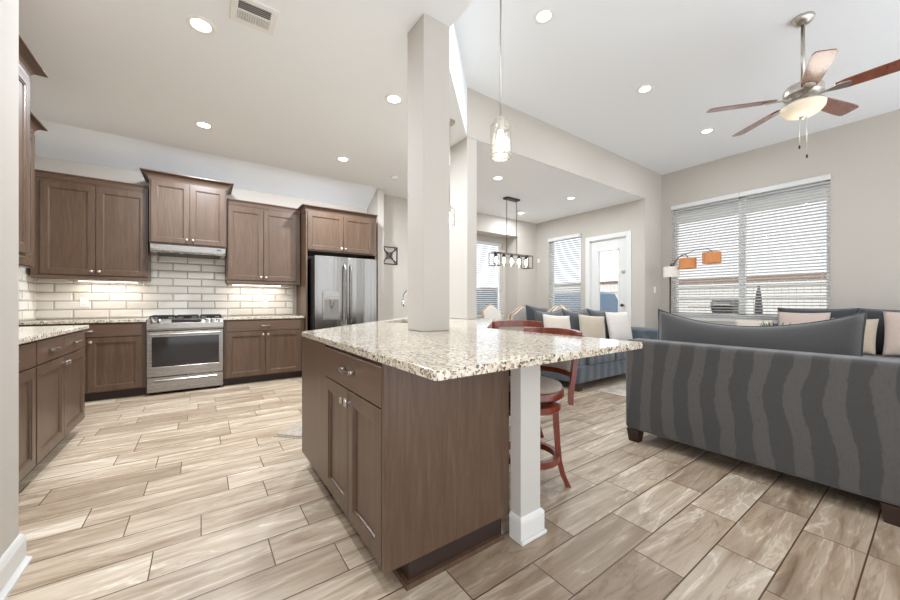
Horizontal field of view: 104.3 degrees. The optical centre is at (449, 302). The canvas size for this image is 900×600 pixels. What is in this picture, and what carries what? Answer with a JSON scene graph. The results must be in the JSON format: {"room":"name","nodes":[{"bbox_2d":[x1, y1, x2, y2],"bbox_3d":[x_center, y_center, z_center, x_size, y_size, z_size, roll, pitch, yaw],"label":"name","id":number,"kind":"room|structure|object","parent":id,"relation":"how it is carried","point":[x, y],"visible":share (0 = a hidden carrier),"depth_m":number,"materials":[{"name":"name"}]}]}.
{"room":"open-plan kitchen","nodes":[
{"label":"open-plan kitchen","id":0,"kind":"room"},
{"bbox_2d":[0,0,18,557],"bbox_3d":[-1.768,-0.422,0.498,1.050,3.070,1.657,0,0,-35],"label":"wall","id":1,"kind":"structure","parent":0,"point":[9,9],"depth_m":1.40,"materials":[{"name":"beige paint"}]},
{"bbox_2d":[0,533,32,599],"bbox_3d":[-1.716,1.046,0.553,0.960,0.135,1.687,0,0,-35],"label":"baseboard","id":2,"kind":"structure","parent":1,"relation":"attached to","point":[13,563],"depth_m":1.39,"materials":[{"name":"white paint"}]},
{"bbox_2d":[19,154,35,320],"bbox_3d":[-3.652,-0.422,2.352,0.120,3.070,4.060,0,0,-35],"label":"wall","id":3,"kind":"structure","parent":0,"point":[21,270],"depth_m":3.81,"materials":[{"name":"beige paint"}]},
{"bbox_2d":[19,273,36,320],"bbox_3d":[-3.773,-0.056,2.634,0.009,0.503,3.460,0,0,-35],"label":"tiled wall","id":4,"kind":"structure","parent":3,"relation":"attached to","point":[27,285],"depth_m":3.81,"materials":[{"name":"tile"}]},
{"bbox_2d":[19,34,47,256],"bbox_3d":[-2.753,-0.950,1.775,0.676,1.285,1.210,0,0,-35],"label":"upper cabinet","id":5,"kind":"object","parent":3,"relation":"attached to","point":[29,65],"visible":0.32,"depth_m":2.29,"materials":[{"name":"brown wood"}]},
{"bbox_2d":[19,111,47,267],"bbox_3d":[-3.553,-0.950,2.661,0.395,1.285,1.120,0,0,-35],"label":"upper cabinet","id":6,"kind":"object","parent":3,"relation":"attached to","point":[35,124],"visible":0.11,"depth_m":3.08,"materials":[{"name":"brown wood"}]},
{"bbox_2d":[36,156,366,319],"bbox_3d":[-3.216,-0.422,5.222,4.110,3.070,0.120,0,0,-35],"label":"wall","id":7,"kind":"structure","parent":0,"point":[42,163],"depth_m":4.54,"materials":[{"name":"beige paint"}]},
{"bbox_2d":[30,169,150,281],"bbox_3d":[-4.237,-0.859,4.191,0.972,1.176,0.378,0,0,-35],"label":"upper cabinet","id":8,"kind":"object","parent":7,"relation":"attached to","point":[87,228],"visible":0.94,"depth_m":4.05,"materials":[{"name":"brown wood"}]},
{"bbox_2d":[77,280,137,282],"bbox_3d":[-4.181,-0.258,4.293,0.540,0.018,0.050,0,0,-35],"label":"light","id":9,"kind":"object","parent":8,"relation":"attached to","point":[77,280],"visible":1,"depth_m":4.25,"materials":[{"name":"white plastic"}]},
{"bbox_2d":[37,253,292,318],"bbox_3d":[-3.648,-0.276,4.837,2.741,0.943,0.009,0,0,-35],"label":"tiled wall","id":10,"kind":"structure","parent":7,"relation":"attached to","point":[178,285],"depth_m":4.72,"materials":[{"name":"tile"}]},
{"bbox_2d":[80,298,87,306],"bbox_3d":[-4.450,-0.002,4.256,0.072,0.116,0.009,0,0,-35],"label":"wall outlet","id":11,"kind":"object","parent":10,"relation":"attached to","point":[83,301],"visible":1,"depth_m":4.25,"materials":[{"name":"white plastic"}]},
{"bbox_2d":[263,300,267,307],"bbox_3d":[-2.843,0.023,5.395,0.072,0.116,0.009,0,0,-35],"label":"wall outlet","id":12,"kind":"object","parent":10,"relation":"attached to","point":[265,302],"visible":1,"depth_m":5.39,"materials":[{"name":"white plastic"}]},
{"bbox_2d":[139,168,233,248],"bbox_3d":[-3.451,-1.167,4.650,0.955,0.870,0.538,0,0,-35],"label":"upper cabinet","id":13,"kind":"object","parent":7,"relation":"attached to","point":[183,209],"visible":0.98,"depth_m":4.46,"materials":[{"name":"brown wood"}]},
{"bbox_2d":[150,242,225,259],"bbox_3d":[-3.459,-0.673,4.660,0.770,0.114,0.507,0,0,-35],"label":"range hood","id":14,"kind":"object","parent":13,"relation":"attached to","point":[157,249],"visible":1,"depth_m":4.49,"materials":[{"name":"silver metal"}]},
{"bbox_2d":[225,198,299,284],"bbox_3d":[-2.777,-0.854,5.226,0.955,1.166,0.378,0,0,-35],"label":"upper cabinet","id":15,"kind":"object","parent":7,"relation":"attached to","point":[263,240],"visible":0.95,"depth_m":5.07,"materials":[{"name":"brown wood"}]},
{"bbox_2d":[232,284,281,285],"bbox_3d":[-2.872,-0.258,5.221,0.650,0.018,0.050,0,0,-35],"label":"light","id":16,"kind":"object","parent":15,"relation":"attached to","point":[232,284],"visible":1,"depth_m":5.17,"materials":[{"name":"white plastic"}]},
{"bbox_2d":[34,119,377,208],"bbox_3d":[-3.080,-1.852,5.030,4.110,0.450,0.590,0,0,-35],"label":"wall","id":17,"kind":"structure","parent":0,"point":[61,141],"depth_m":4.62,"materials":[{"name":"white paint"}]},
{"bbox_2d":[19,0,643,223],"bbox_3d":[0.138,-2.017,2.304,10.890,0.120,9.600,0,0,-35],"label":"ceiling","id":18,"kind":"structure","parent":0,"point":[304,96],"depth_m":3.16,"materials":[{"name":"white paint"}]},
{"bbox_2d":[185,15,215,34],"bbox_3d":[-1.756,-1.952,2.468,0.180,0.007,0.180,0,0,-35],"label":"recessed light","id":19,"kind":"object","parent":18,"relation":"in","point":[201,25],"visible":1,"depth_m":2.46,"materials":[{"name":"white plastic"}]},
{"bbox_2d":[194,121,213,128],"bbox_3d":[-2.712,-1.952,3.859,0.180,0.007,0.180,0,0,-35],"label":"recessed light","id":20,"kind":"object","parent":18,"relation":"in","point":[201,124],"visible":1,"depth_m":3.86,"materials":[{"name":"white plastic"}]},
{"bbox_2d":[229,0,278,35],"bbox_3d":[-1.329,-1.950,2.374,0.270,0.011,0.260,0,0,-35],"label":"ceiling vent","id":21,"kind":"object","parent":18,"relation":"in","point":[254,14],"visible":1,"depth_m":2.37,"materials":[{"name":"white plastic"}]},
{"bbox_2d":[336,156,349,161],"bbox_3d":[-1.459,-1.952,4.773,0.180,0.007,0.180,0,0,-35],"label":"recessed light","id":22,"kind":"object","parent":18,"relation":"in","point":[340,158],"visible":1,"depth_m":4.77,"materials":[{"name":"white plastic"}]},
{"bbox_2d":[385,94,402,104],"bbox_3d":[-0.538,-1.952,3.366,0.180,0.007,0.180,0,0,-35],"label":"recessed light","id":23,"kind":"object","parent":18,"relation":"in","point":[395,99],"visible":1,"depth_m":3.36,"materials":[{"name":"white plastic"}]},
{"bbox_2d":[390,176,397,179],"bbox_3d":[-0.873,-1.937,5.458,0.130,0.039,0.129,0,0,-35],"label":"smoke detector","id":24,"kind":"object","parent":18,"relation":"attached to","point":[391,177],"visible":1,"depth_m":5.43,"materials":[{"name":"white plastic"}]},
{"bbox_2d":[449,119,454,226],"bbox_3d":[-0.004,-1.387,3.784,0.120,1.139,0.120,0,0,-35],"label":"pendant light","id":25,"kind":"object","parent":18,"relation":"hanging from","point":[451,121],"visible":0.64,"depth_m":3.78,"materials":[{"name":"silver metal"}]},
{"bbox_2d":[492,176,503,179],"bbox_3d":[0.754,-1.952,5.502,0.180,0.007,0.180,0,0,-35],"label":"recessed light","id":26,"kind":"object","parent":18,"relation":"in","point":[495,177],"visible":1,"depth_m":5.50,"materials":[{"name":"white plastic"}]},
{"bbox_2d":[490,0,511,161],"bbox_3d":[0.279,-1.374,1.932,0.120,1.164,0.120,0,0,-35],"label":"pendant light","id":27,"kind":"object","parent":18,"relation":"hanging from","point":[500,124],"visible":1,"depth_m":1.93,"materials":[{"name":"silver metal"}]},
{"bbox_2d":[497,116,503,130],"bbox_3d":[0.279,-0.987,1.932,0.036,0.080,0.036,0,0,-35],"label":"socket","id":28,"kind":"object","parent":27,"relation":"attached to","point":[500,126],"depth_m":1.92,"materials":[{"name":"silver metal"}]},
{"bbox_2d":[503,196,519,229],"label":"chandelier","id":29,"kind":"object","parent":18,"relation":"hanging from","point":[505,198],"depth_m":6.55,"materials":[{"name":"brown metal"}]},
{"bbox_2d":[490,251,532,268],"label":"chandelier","id":30,"kind":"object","parent":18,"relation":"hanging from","point":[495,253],"depth_m":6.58,"materials":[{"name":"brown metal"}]},
{"bbox_2d":[367,188,383,320],"bbox_3d":[-1.364,-0.422,6.258,0.110,3.070,0.610,0,0,-35],"label":"wall partition","id":31,"kind":"structure","parent":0,"point":[376,207],"depth_m":6.02,"materials":[{"name":"beige paint"}]},
{"bbox_2d":[408,13,448,331],"bbox_3d":[-0.156,-0.880,2.518,0.217,2.154,0.230,0,0,-35],"label":"column","id":32,"kind":"structure","parent":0,"point":[428,39],"depth_m":2.43,"materials":[{"name":"beige paint"}]},
{"bbox_2d":[6,373,899,599],"bbox_3d":[0.830,1.173,3.897,9.380,0.120,7.800,0,0,-35],"label":"floor","id":33,"kind":"structure","parent":0,"point":[185,494],"depth_m":1.76,"materials":[{"name":"brown wood"}]},
{"bbox_2d":[19,342,35,481],"bbox_3d":[-2.584,0.672,1.615,0.767,0.882,0.823,0,0,-35],"label":"base cabinet","id":34,"kind":"object","parent":33,"relation":"on","point":[27,351],"visible":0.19,"depth_m":2.06,"materials":[{"name":"brown wood"}]},
{"bbox_2d":[19,325,88,343],"bbox_3d":[-2.915,0.214,2.071,0.738,0.032,1.970,0,0,-35],"label":"countertop","id":35,"kind":"structure","parent":34,"relation":"on","point":[32,333],"depth_m":2.48,"materials":[{"name":"stone"}]},
{"bbox_2d":[19,330,84,482],"bbox_3d":[-3.139,0.672,2.399,0.767,0.882,1.095,0,0,-35],"label":"base cabinet","id":36,"kind":"object","parent":33,"relation":"on","point":[60,359],"visible":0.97,"depth_m":2.50,"materials":[{"name":"brown wood"}]},
{"bbox_2d":[19,322,146,401],"bbox_3d":[-4.175,0.672,4.089,0.995,0.882,0.618,0,0,-35],"label":"base cabinet","id":37,"kind":"object","parent":33,"relation":"on","point":[115,353],"visible":0.48,"depth_m":4.01,"materials":[{"name":"brown wood"}]},
{"bbox_2d":[19,318,147,324],"bbox_3d":[-4.186,0.214,4.093,1.019,0.032,0.580,0,0,-35],"label":"countertop","id":38,"kind":"structure","parent":37,"relation":"on","point":[100,320],"depth_m":3.89,"materials":[{"name":"stone"}]},
{"bbox_2d":[146,314,222,394],"bbox_3d":[-3.429,0.639,4.573,0.762,0.948,0.643,0,0,-35],"label":"range","id":39,"kind":"object","parent":33,"relation":"on","point":[183,351],"visible":1,"depth_m":4.34,"materials":[{"name":"grey metal"}]},
{"bbox_2d":[148,316,221,318],"bbox_3d":[-3.475,0.205,4.637,0.762,0.025,0.485,0,0,-35],"label":"cooktop","id":40,"kind":"object","parent":39,"relation":"in","point":[151,317],"depth_m":4.50,"materials":[{"name":"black metal"}]},
{"bbox_2d":[223,318,303,385],"bbox_3d":[-2.725,0.672,5.117,1.006,0.882,0.618,0,0,-35],"label":"base cabinet","id":41,"kind":"object","parent":33,"relation":"on","point":[254,350],"visible":0.94,"depth_m":4.88,"materials":[{"name":"brown wood"}]},
{"bbox_2d":[222,315,303,319],"bbox_3d":[-2.732,0.214,5.123,1.009,0.032,0.580,0,0,-35],"label":"countertop","id":42,"kind":"structure","parent":41,"relation":"on","point":[257,316],"depth_m":4.95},
{"bbox_2d":[273,420,301,438],"bbox_3d":[-1.116,1.109,3.540,0.470,0.008,1.380,0,0,10],"label":"kitchen mat","id":43,"kind":"object","parent":33,"relation":"on","point":[294,431],"visible":0.22,"depth_m":2.98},
{"bbox_2d":[296,203,377,330],"bbox_3d":[-1.858,-0.160,5.681,1.165,2.545,0.698,0,0,-35],"label":"tall cabinet","id":44,"kind":"object","parent":33,"relation":"on","point":[324,231],"visible":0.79,"depth_m":5.41,"materials":[{"name":"brown wood"}]},
{"bbox_2d":[307,255,375,330],"bbox_3d":[-1.769,0.205,5.610,0.950,1.775,0.879,0,0,-35],"label":"refrigerator","id":45,"kind":"object","parent":33,"relation":"on","point":[341,291],"visible":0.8,"depth_m":5.26,"materials":[{"name":"grey metal"}]},
{"bbox_2d":[302,336,508,590],"bbox_3d":[-0.379,0.672,2.015,0.686,0.882,1.334,0,0,-35],"label":"base cabinet","id":46,"kind":"object","parent":33,"relation":"on","point":[418,466],"visible":0.91,"depth_m":1.49,"materials":[{"name":"brown wood"}]},
{"bbox_2d":[481,304,500,319],"bbox_3d":[1.032,0.578,7.451,0.514,1.074,0.626,0,0,-35],"label":"dining chair","id":47,"kind":"object","parent":33,"relation":"on","point":[489,311],"visible":0.19,"depth_m":7.60,"materials":[{"name":"fabric"}]},
{"bbox_2d":[508,305,525,319],"bbox_3d":[0.964,0.578,5.593,0.514,1.074,0.626,0,0,-35],"label":"dining chair","id":48,"kind":"object","parent":33,"relation":"on","point":[519,313],"visible":0.1,"depth_m":5.30,"materials":[{"name":"fabric"}]},
{"bbox_2d":[492,320,543,437],"bbox_3d":[0.613,0.641,3.119,0.469,0.943,0.505,0,0,5],"label":"counter stool","id":49,"kind":"object","parent":33,"relation":"on","point":[516,325],"visible":0.09,"depth_m":3.31,"materials":[{"name":"brown wood"}]},
{"bbox_2d":[509,365,546,546],"bbox_3d":[0.374,0.672,1.678,0.172,0.882,0.090,0,0,-35],"label":"support post","id":50,"kind":"object","parent":33,"relation":"on","point":[526,516],"visible":0.87,"depth_m":1.65,"materials":[{"name":"grey paint"}]},
{"bbox_2d":[509,327,581,487],"bbox_3d":[0.535,0.641,2.187,0.505,0.943,0.469,0,0,-35],"label":"counter stool","id":51,"kind":"object","parent":33,"relation":"on","point":[551,390],"visible":0.4,"depth_m":2.10,"materials":[{"name":"brown wood"}]},
{"bbox_2d":[548,305,562,311],"bbox_3d":[1.649,0.578,6.079,0.514,1.074,0.626,0,0,-35],"label":"dining chair","id":52,"kind":"object","parent":33,"relation":"on","point":[556,307],"visible":0.09,"depth_m":5.80,"materials":[{"name":"fabric"}]},
{"bbox_2d":[560,304,571,310],"bbox_3d":[2.161,0.578,7.316,0.626,1.074,0.514,0,0,-35],"label":"dining chair","id":53,"kind":"object","parent":33,"relation":"on","point":[564,307],"visible":0.05,"depth_m":7.36,"materials":[{"name":"brown wood"}]},
{"bbox_2d":[533,308,657,391],"bbox_3d":[2.269,0.604,5.373,2.324,1.018,0.935,0,0,-35],"label":"sofa","id":54,"kind":"object","parent":33,"relation":"on","point":[592,368],"visible":0.27,"depth_m":4.83,"materials":[{"name":"blue fabric"}]},
{"bbox_2d":[525,304,546,320],"bbox_3d":[1.266,0.298,5.047,0.570,0.544,0.175,0,0,-42],"label":"throw pillow","id":55,"kind":"object","parent":54,"relation":"on","point":[529,309],"visible":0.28,"depth_m":4.92,"materials":[{"name":"grey fabric"}]},
{"bbox_2d":[534,309,562,326],"bbox_3d":[1.454,0.386,5.075,0.640,0.580,0.200,0,-8,-35],"label":"cushion","id":56,"kind":"object","parent":54,"relation":"on","point":[538,316],"depth_m":4.96,"materials":[{"name":"grey fabric"}]},
{"bbox_2d":[542,314,570,328],"bbox_3d":[1.485,0.414,4.814,0.535,0.523,0.184,0,0,-28],"label":"throw pillow","id":57,"kind":"object","parent":54,"relation":"on","point":[551,321],"visible":0.39,"depth_m":4.77,"materials":[{"name":"beige fabric"}]},
{"bbox_2d":[562,309,588,330],"bbox_3d":[1.976,0.386,5.445,0.640,0.580,0.200,0,-8,-35],"label":"cushion","id":58,"kind":"object","parent":54,"relation":"on","point":[574,317],"depth_m":5.31,"materials":[{"name":"grey fabric"}]},
{"bbox_2d":[578,314,605,338],"bbox_3d":[2.119,0.424,5.202,0.492,0.508,0.186,0,0,-12],"label":"throw pillow","id":59,"kind":"object","parent":54,"relation":"on","point":[590,326],"visible":0.63,"depth_m":5.15,"materials":[{"name":"beige fabric"}]},
{"bbox_2d":[588,309,609,338],"bbox_3d":[2.506,0.386,5.821,0.640,0.580,0.200,0,-8,-35],"label":"cushion","id":60,"kind":"object","parent":54,"relation":"on","point":[591,312],"depth_m":5.73,"materials":[{"name":"grey fabric"}]},
{"bbox_2d":[586,353,614,364],"bbox_3d":[1.806,0.732,4.923,0.632,0.138,0.735,0,0,-35],"label":"seat cushion","id":61,"kind":"object","parent":54,"relation":"on","point":[605,359],"depth_m":4.62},
{"bbox_2d":[605,311,632,340],"bbox_3d":[2.771,0.404,5.729,0.508,0.509,0.196,0,0,-16],"label":"throw pillow","id":62,"kind":"object","parent":54,"relation":"on","point":[618,323],"visible":0.93,"depth_m":5.66,"materials":[{"name":"white fabric"}]},
{"bbox_2d":[615,351,625,359],"bbox_3d":[2.329,0.732,5.293,0.632,0.138,0.735,0,0,-35],"label":"seat cushion","id":63,"kind":"object","parent":54,"relation":"on","point":[619,355],"depth_m":4.89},
{"bbox_2d":[596,382,625,396],"bbox_3d":[3.566,1.109,3.936,2.250,0.008,2.800,0,0,-35],"label":"area rug","id":64,"kind":"object","parent":33,"relation":"on","point":[619,389],"visible":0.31,"depth_m":4.45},
{"bbox_3d":[3.782,0.884,4.089,0.700,0.440,1.100,0,0,-35],"label":"coffee table","id":65,"kind":"object","parent":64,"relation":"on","visible":0},
{"bbox_2d":[758,320,790,325],"bbox_3d":[3.872,0.440,4.151,0.490,0.447,0.497,0,0,-35],"label":"potted plant","id":66,"kind":"object","parent":65,"relation":"on","point":[763,324],"visible":0.02,"depth_m":4.26,"materials":[{"name":"green plant"}]},
{"bbox_2d":[663,248,721,312],"bbox_3d":[4.203,0.100,6.141,0.340,2.026,0.939,0,0,-35],"label":"floor lamp","id":67,"kind":"object","parent":33,"relation":"on","point":[713,257],"visible":0.91,"depth_m":6.05,"materials":[{"name":"fabric"}]},
{"bbox_2d":[626,309,899,526],"bbox_3d":[2.597,0.582,2.012,0.965,1.061,2.720,0,0,-35],"label":"sofa","id":68,"kind":"object","parent":33,"relation":"on","point":[802,400],"visible":0.98,"depth_m":2.11,"materials":[{"name":"grey fabric"}]},
{"bbox_2d":[659,310,865,355],"bbox_3d":[2.068,0.365,2.482,0.240,0.620,1.140,7,-4,-35],"label":"cushion","id":69,"kind":"object","parent":68,"relation":"on","point":[844,335],"depth_m":2.26,"materials":[{"name":"fabric"}]},
{"bbox_2d":[773,307,899,359],"bbox_3d":[5.396,0.594,4.375,0.935,1.038,2.900,0,0,-35],"label":"sofa","id":70,"kind":"object","parent":33,"relation":"on","point":[835,313],"visible":0.16,"depth_m":4.56,"materials":[{"name":"grey fabric"}]},
{"bbox_2d":[735,319,772,325],"bbox_3d":[4.673,0.461,5.399,0.159,0.394,0.462,0,0,-39],"label":"throw pillow","id":71,"kind":"object","parent":70,"relation":"on","point":[738,322],"visible":0.21,"depth_m":5.40,"materials":[{"name":"beige fabric"}]},
{"bbox_2d":[778,312,830,324],"bbox_3d":[4.997,0.397,4.962,0.169,0.522,0.540,0,0,-35],"label":"throw pillow","id":72,"kind":"object","parent":70,"relation":"on","point":[787,318],"visible":0.24,"depth_m":4.97,"materials":[{"name":"beige fabric"}]},
{"bbox_2d":[778,308,856,318],"bbox_3d":[5.209,0.376,5.002,0.200,0.600,0.800,10,-6,-35],"label":"cushion","id":73,"kind":"object","parent":70,"relation":"on","point":[835,313],"depth_m":4.88,"materials":[{"name":"grey fabric"}]},
{"bbox_2d":[831,318,878,355],"bbox_3d":[5.230,0.431,4.552,0.163,0.453,0.442,0,0,-20],"label":"throw pillow","id":74,"kind":"object","parent":70,"relation":"on","point":[869,347],"visible":0.26,"depth_m":4.38,"materials":[{"name":"beige fabric"}]},
{"bbox_2d":[858,309,899,353],"bbox_3d":[5.671,0.376,4.349,0.200,0.600,0.800,10,-6,-35],"label":"cushion","id":75,"kind":"object","parent":70,"relation":"on","point":[871,313],"depth_m":4.47,"materials":[{"name":"grey fabric"}]},
{"bbox_2d":[863,354,899,359],"bbox_3d":[5.315,0.732,4.317,0.735,0.138,0.825,0,0,-35],"label":"seat cushion","id":76,"kind":"object","parent":70,"relation":"on","point":[864,355],"depth_m":4.30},
{"bbox_2d":[882,311,899,355],"bbox_3d":[5.514,0.384,4.115,0.198,0.548,0.540,0,0,-35],"label":"throw pillow","id":77,"kind":"object","parent":70,"relation":"on","point":[891,347],"visible":1,"depth_m":4.25,"materials":[{"name":"beige fabric"}]},
{"bbox_3d":[-0.661,0.672,3.547,1.878,0.881,1.490,0,0,-35],"label":"cabinet","id":78,"kind":"object","parent":33,"relation":"on","visible":0},
{"bbox_2d":[302,317,641,380],"bbox_3d":[-0.160,0.214,2.956,1.852,0.032,3.864,0,0,-9],"label":"countertop","id":79,"kind":"structure","parent":78,"relation":"on","point":[470,347],"depth_m":1.61,"materials":[{"name":"stone"}]},
{"bbox_2d":[401,289,407,306],"bbox_3d":[-0.353,0.006,3.944,0.381,0.382,0.131,0,0,10],"label":"kitchen faucet","id":80,"kind":"object","parent":79,"relation":"on","point":[406,291],"visible":0.21,"depth_m":3.92,"materials":[{"name":"silver metal"}]},
{"bbox_2d":[449,23,466,124],"bbox_3d":[1.082,-2.307,1.031,1.045,0.460,6.395,0,0,-25],"label":"wall","id":81,"kind":"structure","parent":0,"point":[454,51],"depth_m":3.43,"materials":[{"name":"white paint"}]},
{"bbox_2d":[384,194,536,319],"bbox_3d":[0.386,-0.422,7.541,4.230,3.070,0.140,0,0,-35],"label":"wall","id":82,"kind":"structure","parent":0,"point":[395,208],"depth_m":6.60,"materials":[{"name":"beige paint"}]},
{"bbox_2d":[384,246,397,264],"bbox_3d":[-1.106,-0.857,6.386,0.326,0.326,0.016,0,0,-35],"label":"wall art","id":83,"kind":"object","parent":82,"relation":"attached to","point":[396,249],"visible":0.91,"depth_m":6.43,"materials":[{"name":"black metal"}]},
{"bbox_2d":[449,137,476,318],"bbox_3d":[0.142,-0.880,4.341,0.149,2.154,0.419,0,0,-35],"label":"column","id":84,"kind":"structure","parent":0,"point":[463,155],"depth_m":4.20,"materials":[{"name":"beige paint"}]},
{"bbox_2d":[477,232,513,319],"bbox_3d":[0.589,-0.287,7.930,2.370,2.800,0.260,0,0,-35],"label":"wall","id":85,"kind":"structure","parent":0,"point":[510,240],"depth_m":8.52,"materials":[{"name":"beige paint"}]},
{"bbox_2d":[477,235,505,319],"bbox_3d":[0.487,-0.287,8.091,2.350,2.800,0.120,0,0,-35],"label":"wall niche","id":86,"kind":"object","parent":85,"relation":"attached to","point":[479,237],"visible":0.12,"depth_m":8.61,"materials":[{"name":"beige paint"}]},
{"bbox_2d":[477,247,503,318],"bbox_3d":[0.502,-0.517,8.086,1.930,1.860,0.165,0,0,-35],"label":"window","id":87,"kind":"structure","parent":86,"relation":"attached to","point":[502,316],"depth_m":8.62,"materials":[{"name":"white paint"}]},
{"bbox_2d":[477,240,501,315],"bbox_3d":[0.509,-0.567,8.076,1.830,1.750,0.056,0,0,-35],"label":"window blind","id":88,"kind":"object","parent":87,"relation":"attached to","point":[481,243],"visible":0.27,"depth_m":8.36,"materials":[{"name":"white"}]},
{"bbox_2d":[467,87,661,327],"bbox_3d":[2.230,-0.712,5.649,5.070,3.650,0.140,0,0,-35],"label":"wall","id":89,"kind":"structure","parent":0,"point":[530,137],"depth_m":5.66,"materials":[{"name":"beige paint"}]},
{"bbox_2d":[537,200,636,326],"bbox_3d":[2.713,-0.422,8.045,0.150,3.070,3.210,0,0,-35],"label":"wall","id":90,"kind":"structure","parent":0,"point":[621,217],"depth_m":7.63,"materials":[{"name":"beige paint"}]},
{"bbox_2d":[552,237,579,306],"bbox_3d":[2.665,-0.537,8.065,0.165,1.900,0.900,0,0,-35],"label":"window","id":91,"kind":"structure","parent":90,"relation":"in","point":[577,237],"depth_m":8.39,"materials":[{"name":"white paint"}]},
{"bbox_2d":[548,233,580,310],"bbox_3d":[2.605,-0.605,8.017,0.056,1.825,0.870,0,0,-35],"label":"window blind","id":92,"kind":"object","parent":91,"relation":"attached to","point":[551,240],"visible":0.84,"depth_m":7.99,"materials":[{"name":"white"}]},
{"bbox_2d":[585,230,630,325],"bbox_3d":[3.267,-0.142,7.211,0.210,2.510,0.990,0,0,-35],"label":"door","id":93,"kind":"structure","parent":90,"relation":"in","point":[620,241],"depth_m":7.18,"materials":[{"name":"white paint"}]},
{"bbox_2d":[454,0,899,174],"bbox_3d":[3.532,-2.597,2.729,6.320,0.120,6.370,0,0,-35],"label":"ceiling","id":94,"kind":"structure","parent":0,"point":[580,72],"depth_m":3.73,"materials":[{"name":"white paint"}]},
{"bbox_2d":[534,8,554,23],"bbox_3d":[0.832,-2.533,3.099,0.180,0.007,0.180,0,0,-35],"label":"recessed light","id":95,"kind":"object","parent":94,"relation":"in","point":[544,15],"visible":1,"depth_m":3.09,"materials":[{"name":"white plastic"}]},
{"bbox_2d":[636,84,653,93],"bbox_3d":[2.317,-2.533,4.159,0.180,0.007,0.180,0,0,-35],"label":"recessed light","id":96,"kind":"object","parent":94,"relation":"in","point":[643,89],"visible":1,"depth_m":4.16,"materials":[{"name":"white plastic"}]},
{"bbox_2d":[700,128,714,133],"bbox_3d":[3.802,-2.533,5.178,0.180,0.007,0.180,0,0,-35],"label":"recessed light","id":97,"kind":"object","parent":94,"relation":"in","point":[709,130],"visible":1,"depth_m":5.18,"materials":[{"name":"white plastic"}]},
{"bbox_2d":[706,11,899,157],"bbox_3d":[3.178,-1.912,3.079,1.393,1.248,1.337,0,0,-35],"label":"ceiling fan","id":98,"kind":"object","parent":94,"relation":"hanging from","point":[803,99],"visible":1,"depth_m":3.04,"materials":[{"name":"silver metal"}]},
{"bbox_2d":[679,184,826,224],"bbox_3d":[6.376,-1.777,5.038,0.970,0.120,6.850,0,0,-35],"label":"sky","id":99,"kind":"structure","parent":0,"point":[822,184],"depth_m":6.13,"materials":[{"name":"white paint"}]},
{"bbox_2d":[662,109,899,324],"bbox_3d":[5.564,-0.712,5.199,0.150,3.650,4.450,0,0,-35],"label":"wall","id":100,"kind":"structure","parent":0,"point":[861,157],"depth_m":4.98,"materials":[{"name":"beige paint"}]},
{"bbox_2d":[675,180,829,322],"bbox_3d":[4.978,-0.742,5.978,0.165,2.150,2.140,0,0,-35],"label":"window","id":101,"kind":"structure","parent":100,"relation":"in","point":[695,317],"depth_m":6.00,"materials":[{"name":"white paint"}]},
{"bbox_2d":[671,193,739,315],"bbox_3d":[4.607,-0.817,6.367,0.056,2.090,1.056,0,0,-35],"label":"window blind","id":102,"kind":"object","parent":101,"relation":"attached to","point":[735,195],"visible":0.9,"depth_m":6.31,"materials":[{"name":"white"}]},
{"bbox_2d":[739,174,830,316],"bbox_3d":[5.218,-0.817,5.505,0.056,2.090,1.050,0,0,-35],"label":"window blind","id":103,"kind":"object","parent":101,"relation":"attached to","point":[828,176],"visible":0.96,"depth_m":5.46,"materials":[{"name":"white"}]},
{"label":"outside","id":104,"kind":"structure","parent":0,"visible":0},
{"bbox_3d":[-14.452,1.278,18.347,17.630,0.170,33.350,0,0,-35],"label":"ground","id":105,"kind":"structure","parent":104,"visible":0},
{"bbox_2d":[477,288,497,313],"bbox_3d":[-1.961,0.273,13.924,12.900,1.840,0.090,0,0,-35],"label":"fence","id":106,"kind":"object","parent":105,"relation":"on","point":[478,311],"visible":0.04,"depth_m":16.49,"materials":[{"name":"blue"}]},
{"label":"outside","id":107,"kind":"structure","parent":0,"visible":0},
{"bbox_3d":[13.650,1.278,21.928,32.370,0.170,60.000,0,0,-35],"label":"ground","id":108,"kind":"structure","parent":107,"visible":0},
{"bbox_2d":[478,281,617,298],"bbox_3d":[4.464,0.173,16.522,0.090,2.040,10.200,0,0,-35],"label":"fence","id":109,"kind":"object","parent":108,"relation":"on","point":[605,286],"visible":0.05,"depth_m":14.02,"materials":[{"name":"beige"}]},
{"bbox_2d":[554,292,617,311],"bbox_3d":[4.290,0.423,11.588,1.200,1.540,3.050,0,0,-35],"label":"furniture","id":110,"kind":"object","parent":108,"relation":"on","point":[607,300],"visible":0.23,"depth_m":10.91,"materials":[{"name":"blue"}]},
{"bbox_2d":[691,300,738,312],"bbox_3d":[6.409,0.562,8.555,0.450,1.262,0.990,0,0,-35],"label":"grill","id":111,"kind":"object","parent":108,"relation":"on","point":[732,307],"visible":0.3,"depth_m":8.23,"materials":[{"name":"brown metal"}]},
{"bbox_2d":[679,201,826,313],"bbox_3d":[19.440,-2.107,14.388,9.640,6.600,23.000,0,0,-35],"label":"neighbor house","id":112,"kind":"structure","parent":108,"relation":"on","point":[822,201],"depth_m":16.08,"materials":[{"name":"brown brick"}]},
{"bbox_2d":[679,280,826,313],"bbox_3d":[10.824,0.308,7.547,0.090,1.770,11.800,0,0,-35],"label":"fence","id":113,"kind":"object","parent":108,"relation":"on","point":[807,297],"visible":0.24,"depth_m":10.04,"materials":[{"name":"beige"}]},
{"bbox_2d":[754,286,762,313],"bbox_3d":[6.795,0.413,7.707,0.440,1.560,0.440,0,0,-35],"label":"patio umbrella","id":114,"kind":"object","parent":108,"relation":"on","point":[757,286],"visible":0.12,"depth_m":7.67,"materials":[{"name":"grey fabric"}]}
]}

